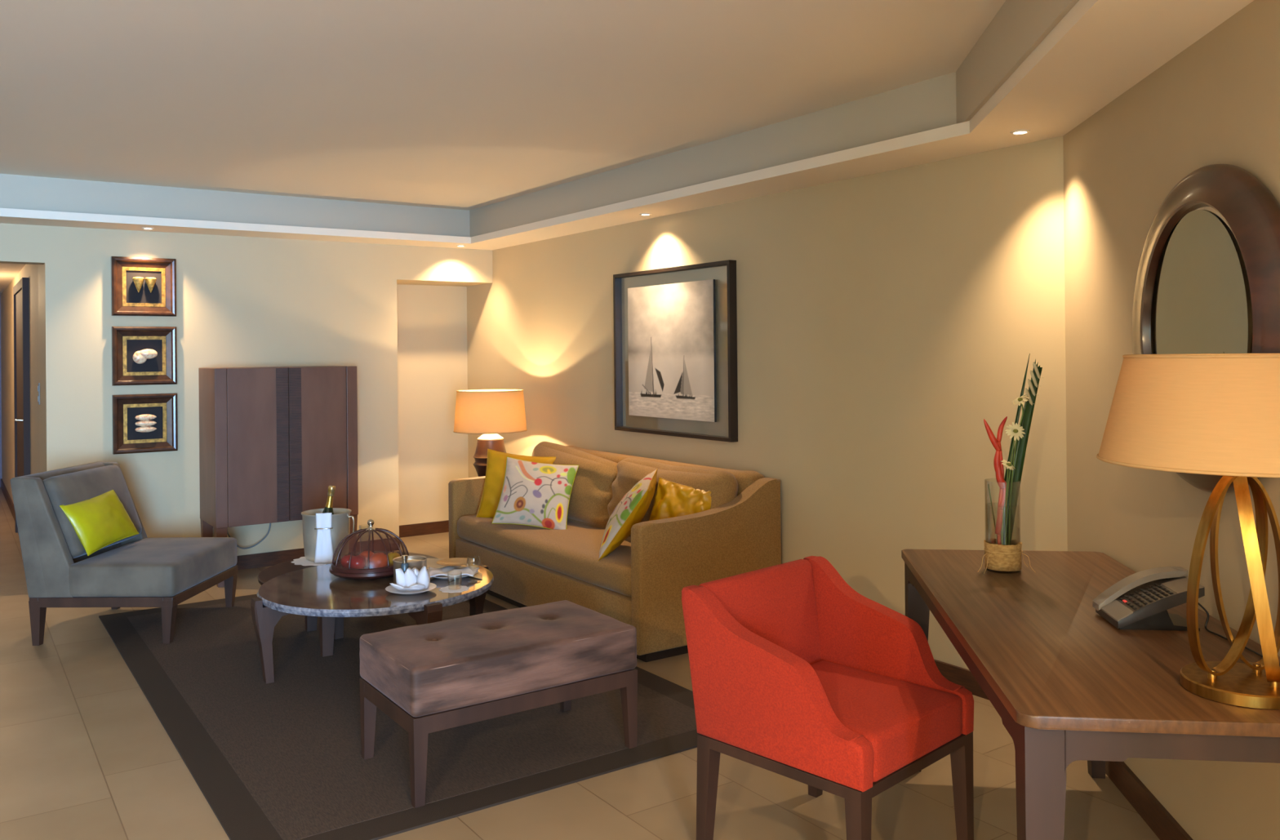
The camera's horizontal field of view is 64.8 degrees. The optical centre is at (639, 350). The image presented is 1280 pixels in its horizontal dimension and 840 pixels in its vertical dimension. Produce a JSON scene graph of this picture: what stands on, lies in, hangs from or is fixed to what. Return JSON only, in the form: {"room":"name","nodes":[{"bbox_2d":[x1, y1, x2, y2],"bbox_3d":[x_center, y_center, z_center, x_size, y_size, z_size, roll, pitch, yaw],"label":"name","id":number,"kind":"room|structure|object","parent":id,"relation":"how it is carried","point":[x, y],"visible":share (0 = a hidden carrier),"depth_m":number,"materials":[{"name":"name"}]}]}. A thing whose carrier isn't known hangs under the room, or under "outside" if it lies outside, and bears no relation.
{"room":"hotel room","nodes":[
{"label":"hotel room","id":0,"kind":"room"},
{"bbox_2d":[0,294,1,487],"bbox_3d":[-7.939,0.352,11.551,1.240,2.500,0.100,0,0,-35],"label":"wall","id":1,"kind":"structure","parent":0,"point":[0,295],"depth_m":11.80,"materials":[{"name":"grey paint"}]},
{"bbox_2d":[0,262,25,294],"bbox_3d":[-6.125,-0.721,8.900,1.240,0.100,6.340,0,0,-35],"label":"ceiling","id":2,"kind":"structure","parent":0,"point":[8,272],"depth_m":8.82,"materials":[{"name":"beige paint"}]},
{"bbox_2d":[0,264,39,503],"bbox_3d":[-5.768,0.327,9.402,0.097,2.500,5.900,0,0,-35],"label":"wall","id":3,"kind":"structure","parent":0,"point":[30,271],"depth_m":9.72,"materials":[{"name":"beige paint"}]},
{"bbox_2d":[0,478,15,521],"bbox_3d":[-5.633,1.526,9.121,0.015,0.098,6.499,0,0,-35],"label":"baseboard","id":4,"kind":"structure","parent":3,"relation":"attached to","point":[6,495],"depth_m":10.38,"materials":[{"name":"brown wood"}]},
{"bbox_2d":[13,277,30,533],"bbox_3d":[-5.069,0.507,8.225,0.085,2.120,1.290,0,0,-35],"label":"door","id":5,"kind":"structure","parent":3,"relation":"in","point":[20,291],"depth_m":8.07,"materials":[{"name":"brown wood"}]},
{"bbox_2d":[0,222,493,555],"bbox_3d":[-4.062,0.129,6.669,6.500,2.850,0.660,0,0,-35],"label":"wall","id":6,"kind":"structure","parent":0,"point":[397,314],"depth_m":7.24,"materials":[{"name":"paint"}]},
{"bbox_2d":[37,382,39,404],"bbox_3d":[-4.109,0.295,6.891,0.013,0.150,0.044,0,0,-35],"label":"light switch","id":7,"kind":"object","parent":6,"relation":"attached to","point":[38,385],"visible":1,"depth_m":6.88,"materials":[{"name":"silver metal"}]},
{"bbox_2d":[111,256,176,316],"bbox_3d":[-3.311,-0.426,6.740,0.390,0.390,0.082,0,0,-35],"label":"framed picture","id":8,"kind":"object","parent":6,"relation":"attached to","point":[140,286],"visible":1,"depth_m":6.75,"materials":[{"name":"brown wood"}]},
{"bbox_2d":[111,326,177,385],"bbox_3d":[-3.313,0.035,6.748,0.390,0.390,0.060,0,0,-35],"label":"framed picture","id":9,"kind":"object","parent":6,"relation":"attached to","point":[140,355],"visible":1,"depth_m":6.75,"materials":[{"name":"brown wood"}]},
{"bbox_2d":[111,393,177,454],"bbox_3d":[-3.311,0.487,6.751,0.390,0.390,0.051,0,0,-35],"label":"framed picture","id":10,"kind":"object","parent":6,"relation":"attached to","point":[140,423],"visible":1,"depth_m":6.74,"materials":[{"name":"brown wood"}]},
{"bbox_2d":[235,520,448,569],"bbox_3d":[-4.000,1.504,6.594,6.500,0.098,0.515,0,0,-35],"label":"baseboard","id":11,"kind":"structure","parent":6,"relation":"attached to","point":[269,558],"depth_m":7.60,"materials":[{"name":"brown wood"}]},
{"bbox_2d":[0,0,1005,210],"bbox_3d":[-0.177,-1.186,1.003,6.500,0.100,13.100,0,0,-35],"label":"ceiling","id":12,"kind":"structure","parent":0,"point":[459,104],"depth_m":4.21,"materials":[{"name":"beige paint"}]},
{"bbox_2d":[0,487,1159,839],"bbox_3d":[-1.894,1.587,3.620,7.000,0.120,19.800,0,0,-35],"label":"floor","id":13,"kind":"structure","parent":0,"point":[85,754],"depth_m":3.51,"materials":[{"name":"beige tile"}]},
{"bbox_2d":[198,365,358,587],"bbox_3d":[-2.508,0.828,7.010,0.940,1.425,0.517,0,0,-35],"label":"armoire","id":14,"kind":"object","parent":13,"relation":"on","point":[273,440],"visible":0.97,"depth_m":6.78,"materials":[{"name":"brown wood"}]},
{"bbox_2d":[226,523,271,549],"bbox_3d":[-2.725,1.270,7.032,0.310,0.225,0.010,0,0,-35],"label":"power cable","id":15,"kind":"object","parent":14,"relation":"hanging from","point":[228,535],"visible":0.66,"depth_m":7.05,"materials":[{"name":"grey plastic"}]},
{"bbox_2d":[98,594,698,839],"bbox_3d":[-1.310,1.519,4.933,1.980,0.009,3.550,0,0,-35],"label":"area rug","id":16,"kind":"object","parent":13,"relation":"on","point":[282,759],"visible":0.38,"depth_m":3.95,"materials":[{"name":"black carpet"}]},
{"bbox_2d":[9,461,238,645],"bbox_3d":[-2.846,1.101,5.654,0.860,0.878,0.810,-1,0,1],"label":"slipper chair","id":17,"kind":"object","parent":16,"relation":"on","point":[136,571],"visible":0.91,"depth_m":5.27,"materials":[{"name":"grey fabric"}]},
{"bbox_2d":[42,465,142,559],"bbox_3d":[-3.088,0.897,5.660,0.210,0.450,0.676,-21,-1,1],"label":"cushion","id":18,"kind":"object","parent":17,"relation":"on","point":[78,485],"depth_m":5.55,"materials":[{"name":"grey fabric"}]},
{"bbox_2d":[59,489,138,555],"bbox_3d":[-2.970,0.936,5.557,0.168,0.299,0.499,-1,0,4],"label":"lumbar pillow","id":19,"kind":"object","parent":17,"relation":"on","point":[99,522],"visible":1,"depth_m":5.47,"materials":[{"name":"yellow fabric"}]},
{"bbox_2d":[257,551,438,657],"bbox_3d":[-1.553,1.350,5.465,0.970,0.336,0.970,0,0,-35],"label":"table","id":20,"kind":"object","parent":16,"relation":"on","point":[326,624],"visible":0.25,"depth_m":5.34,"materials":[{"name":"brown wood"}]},
{"bbox_2d":[291,556,334,565],"bbox_3d":[-1.803,1.185,5.707,0.317,0.002,0.326,0,0,-35],"label":"doily","id":21,"kind":"object","parent":20,"relation":"on","point":[302,561],"visible":0.36,"depth_m":5.62,"materials":[{"name":"white fabric"}]},
{"bbox_2d":[301,507,355,561],"bbox_3d":[-1.784,1.051,5.740,0.274,0.268,0.274,0,0,-35],"label":"ice bucket","id":22,"kind":"object","parent":21,"relation":"on","point":[340,520],"visible":0.71,"depth_m":5.65,"materials":[{"name":"silver metal"}]},
{"bbox_2d":[314,512,333,563],"bbox_3d":[-1.756,1.041,5.602,0.107,0.275,0.023,-1,0,-11],"label":"napkin","id":23,"kind":"object","parent":22,"relation":"attached to","point":[323,548],"visible":0.98,"depth_m":5.60,"materials":[{"name":"white fabric"}]},
{"bbox_2d":[321,484,335,514],"bbox_3d":[-1.791,0.964,5.732,0.124,0.396,0.090,-1,0,0],"label":"champagne bottle","id":24,"kind":"object","parent":22,"relation":"in","point":[328,508],"visible":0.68,"depth_m":5.72,"materials":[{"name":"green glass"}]},
{"bbox_2d":[250,558,493,684],"bbox_3d":[-1.273,1.319,4.918,1.112,0.391,1.110,-1,0,-9],"label":"coffee table","id":25,"kind":"object","parent":16,"relation":"on","point":[314,591],"visible":0.78,"depth_m":4.60,"materials":[{"name":"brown stone"}]},
{"bbox_2d":[328,562,393,579],"bbox_3d":[-1.346,1.099,5.051,0.400,0.050,0.400,0,0,-35],"label":"tray","id":26,"kind":"object","parent":25,"relation":"on","point":[338,571],"depth_m":4.88,"materials":[{"name":"red wood"}]},
{"bbox_2d":[328,519,408,579],"bbox_3d":[-1.347,0.985,5.051,0.400,0.280,0.400,0,0,-35],"label":"dome","id":27,"kind":"object","parent":25,"relation":"on","point":[336,569],"visible":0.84,"depth_m":4.93,"materials":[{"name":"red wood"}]},
{"bbox_2d":[340,553,352,568],"bbox_3d":[-1.458,1.050,5.036,0.072,0.076,0.072,0,0,-35],"label":"apple","id":28,"kind":"object","parent":27,"relation":"in","point":[344,560],"visible":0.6,"depth_m":5.01,"materials":[{"name":"red food"}]},
{"bbox_2d":[348,554,366,568],"bbox_3d":[-1.391,1.043,4.966,0.084,0.088,0.084,0,0,-35],"label":"apple","id":29,"kind":"object","parent":27,"relation":"in","point":[357,562],"visible":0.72,"depth_m":4.93,"materials":[{"name":"red food"}]},
{"bbox_2d":[359,551,373,567],"bbox_3d":[-1.372,1.049,5.070,0.084,0.078,0.084,0,0,-35],"label":"orange","id":30,"kind":"object","parent":27,"relation":"in","point":[365,553],"visible":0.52,"depth_m":5.04,"materials":[{"name":"orange food"}]},
{"bbox_2d":[369,552,387,568],"bbox_3d":[-1.286,1.043,4.971,0.094,0.087,0.094,0,0,-35],"label":"orange","id":31,"kind":"object","parent":27,"relation":"in","point":[377,560],"visible":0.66,"depth_m":4.94,"materials":[{"name":"orange food"}]},
{"bbox_2d":[387,550,399,566],"bbox_3d":[-1.237,1.044,5.054,0.076,0.084,0.076,0,0,-35],"label":"pear","id":32,"kind":"object","parent":27,"relation":"in","point":[392,555],"visible":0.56,"depth_m":5.03,"materials":[{"name":"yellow food"}]},
{"bbox_2d":[392,555,426,583],"bbox_3d":[-1.112,1.064,4.877,0.164,0.116,0.164,0,0,-35],"label":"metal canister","id":33,"kind":"object","parent":25,"relation":"on","point":[418,562],"visible":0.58,"depth_m":4.84,"materials":[{"name":"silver metal"}]},
{"bbox_2d":[385,582,436,595],"bbox_3d":[-1.063,1.110,4.684,0.232,0.022,0.232,0,0,-35],"label":"plate","id":34,"kind":"object","parent":25,"relation":"on","point":[390,588],"visible":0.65,"depth_m":4.66,"materials":[{"name":"white ceramic"}]},
{"bbox_2d":[400,555,408,573],"bbox_3d":[-1.113,1.037,4.773,0.036,0.137,0.036,0,0,-35],"label":"bottle","id":35,"kind":"object","parent":34,"relation":"on","point":[404,566],"visible":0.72,"depth_m":4.76,"materials":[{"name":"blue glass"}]},
{"bbox_2d":[390,565,430,591],"bbox_3d":[-1.069,1.056,4.681,0.161,0.105,0.153,-1,0,9],"label":"folded napkin","id":36,"kind":"object","parent":34,"relation":"on","point":[414,579],"visible":1,"depth_m":4.68,"materials":[{"name":"white fabric"}]},
{"bbox_2d":[439,585,469,592],"bbox_3d":[-0.870,1.118,4.729,0.137,0.002,0.143,0,0,-35],"label":"doily","id":37,"kind":"object","parent":25,"relation":"on","point":[455,588],"visible":1,"depth_m":4.72,"materials":[{"name":"white fabric"}]},
{"bbox_2d":[433,566,478,579],"bbox_3d":[-0.935,1.109,5.009,0.260,0.022,0.260,0,0,-35],"label":"dinner plate","id":38,"kind":"object","parent":25,"relation":"on","point":[441,577],"visible":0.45,"depth_m":4.93,"materials":[{"name":"white ceramic"}]},
{"bbox_2d":[427,565,479,577],"bbox_3d":[-0.936,1.094,4.990,0.252,0.020,0.182,-1,0,0],"label":"napkin","id":39,"kind":"object","parent":38,"relation":"on","point":[452,571],"visible":0.92,"depth_m":4.98,"materials":[{"name":"white fabric"}]},
{"bbox_2d":[436,557,474,566],"bbox_3d":[-0.931,1.072,5.091,0.190,0.013,0.190,0,0,-35],"label":"serving dish","id":40,"kind":"object","parent":39,"relation":"on","point":[454,562],"visible":1,"depth_m":5.11,"materials":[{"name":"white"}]},
{"bbox_2d":[460,564,482,579],"bbox_3d":[-0.871,1.115,5.074,0.110,0.006,0.370,0,0,-35],"label":"menu card","id":41,"kind":"object","parent":25,"relation":"on","point":[478,575],"visible":0.39,"depth_m":4.99,"materials":[{"name":"beige paper"}]},
{"bbox_2d":[359,600,637,808],"bbox_3d":[-0.524,1.270,3.781,0.908,0.469,0.549,0,0,-35],"label":"bench","id":42,"kind":"object","parent":16,"relation":"on","point":[427,678],"visible":1,"depth_m":3.60,"materials":[{"name":"brown fabric"}]},
{"bbox_2d":[448,441,781,662],"bbox_3d":[-0.260,1.067,6.023,0.917,0.898,2.254,0,0,-35],"label":"sofa","id":43,"kind":"object","parent":13,"relation":"on","point":[640,584],"visible":0.75,"depth_m":5.32,"materials":[{"name":"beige fabric"}]},
{"bbox_2d":[475,448,555,518],"bbox_3d":[-0.802,0.886,6.520,0.515,0.486,0.179,-1,0,13],"label":"throw pillow","id":44,"kind":"object","parent":43,"relation":"on","point":[496,460],"visible":0.41,"depth_m":6.51,"materials":[{"name":"yellow fabric"}]},
{"bbox_2d":[491,456,578,529],"bbox_3d":[-0.641,0.883,6.208,0.502,0.441,0.233,-1,0,7],"label":"throw pillow","id":45,"kind":"object","parent":43,"relation":"on","point":[534,494],"visible":1,"depth_m":6.15,"materials":[{"name":"multicoloured fabric"}]},
{"bbox_2d":[457,514,631,597],"bbox_3d":[-0.338,1.150,5.968,0.720,0.163,2.060,0,0,-35],"label":"seat cushion","id":46,"kind":"object","parent":43,"relation":"on","point":[571,555],"depth_m":5.71,"materials":[{"name":"brown fabric"}]},
{"bbox_2d":[531,441,617,528],"bbox_3d":[-0.435,0.869,6.547,0.331,0.499,1.016,15,-9,-33],"label":"cushion","id":47,"kind":"object","parent":43,"relation":"on","point":[591,494],"depth_m":6.21,"materials":[{"name":"brown fabric"}]},
{"bbox_2d":[598,468,657,560],"bbox_3d":[-0.059,0.868,5.373,0.280,0.432,0.490,-1,0,8],"label":"throw pillow","id":48,"kind":"object","parent":43,"relation":"on","point":[633,506],"visible":0.98,"depth_m":5.20,"materials":[{"name":"multicoloured fabric"}]},
{"bbox_2d":[607,457,737,537],"bbox_3d":[0.162,0.873,5.671,0.330,0.474,1.024,15,-9,-33],"label":"cushion","id":49,"kind":"object","parent":43,"relation":"on","point":[722,483],"depth_m":5.54,"materials":[{"name":"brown fabric"}]},
{"bbox_2d":[648,477,711,520],"bbox_3d":[0.204,0.895,5.327,0.413,0.418,0.202,-1,0,35],"label":"throw pillow","id":50,"kind":"object","parent":43,"relation":"on","point":[672,500],"visible":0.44,"depth_m":5.31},
{"bbox_2d":[681,555,973,839],"bbox_3d":[0.574,1.103,3.027,0.664,0.798,0.615,0,0,-44],"label":"armchair","id":51,"kind":"object","parent":13,"relation":"on","point":[797,674],"visible":1,"depth_m":2.96,"materials":[{"name":"fabric"}]},
{"bbox_2d":[901,549,1279,839],"bbox_3d":[1.194,1.105,2.776,0.694,0.780,1.683,-1,0,7],"label":"writing desk","id":52,"kind":"object","parent":13,"relation":"on","point":[1067,685],"visible":0.94,"depth_m":2.27,"materials":[{"name":"brown wood"}]},
{"bbox_2d":[977,478,1035,573],"bbox_3d":[1.183,0.570,3.290,0.187,0.293,0.121,-1,0,2],"label":"glass vase","id":53,"kind":"object","parent":52,"relation":"on","point":[1002,558],"visible":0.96,"depth_m":3.25,"materials":[{"name":"glass"}]},
{"bbox_2d":[987,484,995,527],"bbox_3d":[1.152,0.516,3.300,0.028,0.160,0.003,-1,0,0],"label":"twig","id":54,"kind":"object","parent":53,"relation":"in","point":[988,484],"visible":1,"depth_m":3.30,"materials":[{"name":"green"}]},
{"bbox_2d":[983,416,1007,544],"bbox_3d":[1.158,0.455,3.276,0.076,0.482,0.025,-1,0,-6],"label":"heliconia","id":55,"kind":"object","parent":53,"relation":"in","point":[998,466],"visible":0.98,"depth_m":3.27,"materials":[{"name":"red plant"}]},
{"bbox_2d":[1000,459,1015,545],"bbox_3d":[1.191,0.525,3.263,0.051,0.342,0.040,0,0,-35],"label":"daisy","id":56,"kind":"object","parent":53,"relation":"in","point":[1007,464],"visible":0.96,"depth_m":3.26,"materials":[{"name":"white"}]},
{"bbox_2d":[996,353,1030,544],"bbox_3d":[1.222,0.353,3.308,0.123,0.685,0.008,-1,0,-5],"label":"leaf blade","id":57,"kind":"object","parent":53,"relation":"in","point":[1019,408],"visible":0.45,"depth_m":3.31,"materials":[{"name":"green plant"}]},
{"bbox_2d":[1003,410,1025,545],"bbox_3d":[1.214,0.446,3.282,0.087,0.500,0.006,-1,0,-8],"label":"leaf blade","id":58,"kind":"object","parent":53,"relation":"in","point":[1022,422],"visible":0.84,"depth_m":3.28,"materials":[{"name":"green plant"}]},
{"bbox_2d":[1004,422,1025,545],"bbox_3d":[1.213,0.464,3.257,0.063,0.464,0.034,-1,0,-11],"label":"daisy","id":59,"kind":"object","parent":53,"relation":"in","point":[1015,430],"visible":1,"depth_m":3.26,"materials":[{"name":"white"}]},
{"bbox_2d":[1008,394,1030,545],"bbox_3d":[1.232,0.420,3.268,0.066,0.552,0.060,0,0,-35],"label":"daisy","id":60,"kind":"object","parent":53,"relation":"in","point":[1019,400],"visible":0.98,"depth_m":3.27,"materials":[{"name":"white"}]},
{"bbox_2d":[1000,359,1042,545],"bbox_3d":[1.243,0.362,3.298,0.154,0.668,0.009,-1,0,-4],"label":"leaf blade","id":61,"kind":"object","parent":53,"relation":"in","point":[1028,408],"visible":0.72,"depth_m":3.30,"materials":[{"name":"green plant"}]},
{"bbox_2d":[1025,387,1033,405],"bbox_3d":[1.271,0.150,3.283,0.035,0.057,0.010,-1,0,-3],"label":"bud","id":62,"kind":"object","parent":53,"relation":"attached to","point":[1030,401],"visible":1,"depth_m":3.28,"materials":[{"name":"beige plant"}]},
{"bbox_2d":[1027,378,1038,395],"bbox_3d":[1.280,0.120,3.283,0.035,0.057,0.010,-1,0,-3],"label":"bud","id":63,"kind":"object","parent":53,"relation":"attached to","point":[1030,384],"visible":1,"depth_m":3.28,"materials":[{"name":"beige plant"}]},
{"bbox_2d":[1030,369,1037,387],"bbox_3d":[1.288,0.092,3.283,0.035,0.057,0.010,-1,0,-3],"label":"bud","id":64,"kind":"object","parent":53,"relation":"attached to","point":[1032,374],"visible":1,"depth_m":3.28,"materials":[{"name":"beige plant"}]},
{"bbox_2d":[1032,361,1041,379],"bbox_3d":[1.297,0.065,3.283,0.035,0.057,0.010,-1,0,-3],"label":"bud","id":65,"kind":"object","parent":53,"relation":"attached to","point":[1034,365],"visible":1,"depth_m":3.28,"materials":[{"name":"beige plant"}]},
{"bbox_2d":[1092,566,1279,665],"bbox_3d":[1.335,0.647,2.480,0.241,0.131,0.522,-1,0,-1],"label":"desk telephone","id":66,"kind":"object","parent":52,"relation":"on","point":[1141,600],"visible":0.95,"depth_m":2.61,"materials":[{"name":"grey plastic"}]},
{"bbox_2d":[1096,353,1279,709],"bbox_3d":[1.260,0.360,2.114,0.550,0.706,0.550,0,0,-35],"label":"desk lamp","id":67,"kind":"object","parent":52,"relation":"on","point":[1210,414],"visible":1,"depth_m":2.02,"materials":[{"name":"gold metal"}]},
{"bbox_3d":[-1.079,1.232,7.321,0.430,0.590,0.430,0,0,-35],"label":"side table","id":68,"kind":"object","parent":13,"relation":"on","visible":0},
{"bbox_2d":[453,389,527,476],"bbox_3d":[-1.085,0.613,7.322,0.530,0.648,0.530,0,0,-35],"label":"table lamp","id":69,"kind":"object","parent":68,"relation":"on","point":[488,413],"visible":0.86,"depth_m":7.13,"materials":[{"name":"fabric"}]},
{"bbox_2d":[466,136,1067,669],"bbox_3d":[0.215,0.087,6.325,0.160,2.850,6.073,0,0,-35],"label":"wall","id":70,"kind":"structure","parent":0,"point":[883,317],"depth_m":4.95,"materials":[{"name":"paint"}]},
{"bbox_2d":[0,0,1253,249],"bbox_3d":[-0.174,-0.871,1.002,6.500,0.050,13.100,0,0,-35],"label":"ceiling","id":71,"kind":"structure","parent":70,"relation":"attached to","point":[1100,50],"depth_m":4.04,"materials":[{"name":"beige paint"}]},
{"bbox_2d":[639,213,651,215],"bbox_3d":[0.034,-0.833,6.181,0.074,0.006,0.074,0,0,-35],"label":"recessed light","id":72,"kind":"object","parent":70,"relation":"attached to","point":[642,214],"visible":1,"depth_m":6.16,"materials":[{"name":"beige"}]},
{"bbox_2d":[613,259,737,442],"bbox_3d":[0.188,0.007,6.171,0.053,1.024,1.198,0,0,-35],"label":"picture","id":73,"kind":"object","parent":70,"relation":"attached to","point":[672,327],"visible":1,"depth_m":6.11,"materials":[{"name":"black wood"}]},
{"bbox_2d":[627,279,714,422],"bbox_3d":[0.175,0.004,6.168,0.001,0.822,0.884,0,0,-35],"label":"print","id":74,"kind":"object","parent":73,"relation":"attached to","point":[671,355],"depth_m":6.14},
{"bbox_2d":[933,659,989,700],"bbox_3d":[0.117,1.464,6.328,0.015,0.098,5.588,0,0,-35],"label":"baseboard","id":75,"kind":"structure","parent":70,"relation":"attached to","point":[957,675],"depth_m":4.43,"materials":[{"name":"brown wood"}]},
{"bbox_2d":[1009,129,1030,134],"bbox_3d":[1.484,-0.852,3.938,0.074,0.006,0.074,0,0,-35],"label":"recessed light","id":76,"kind":"object","parent":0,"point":[1016,131],"visible":1,"depth_m":3.93,"materials":[{"name":"beige"}]},
{"bbox_2d":[1062,0,1279,839],"bbox_3d":[1.438,0.064,1.136,0.160,2.850,6.200,-1,0,7],"label":"wall","id":77,"kind":"structure","parent":0,"point":[1217,101],"depth_m":3.06,"materials":[{"name":"paint"}]},
{"bbox_2d":[0,0,1079,236],"bbox_3d":[-0.176,-1.016,1.002,6.500,0.240,13.100,0,0,-35],"label":"trim","id":78,"kind":"structure","parent":77,"relation":"attached to","point":[1019,27],"depth_m":5.93,"materials":[{"name":"beige paint"}]},
{"bbox_2d":[1105,760,1192,839],"bbox_3d":[1.352,1.440,1.044,0.015,0.098,6.000,-1,0,7],"label":"baseboard","id":79,"kind":"structure","parent":77,"relation":"attached to","point":[1162,824],"depth_m":3.19,"materials":[{"name":"brown wood"}]},
{"bbox_2d":[1132,164,1279,493],"bbox_3d":[1.512,-0.057,2.729,0.063,0.876,1.008,-1,0,7],"label":"oval mirror","id":80,"kind":"object","parent":77,"relation":"attached to","point":[1200,306],"visible":0.54,"depth_m":2.61,"materials":[{"name":"brown wood"}]},
{"bbox_2d":[1151,209,1248,354],"bbox_3d":[1.488,-0.057,2.707,0.001,0.636,0.644,-1,0,9],"label":"mirror glass","id":81,"kind":"object","parent":80,"relation":"attached to","point":[1200,306],"depth_m":2.67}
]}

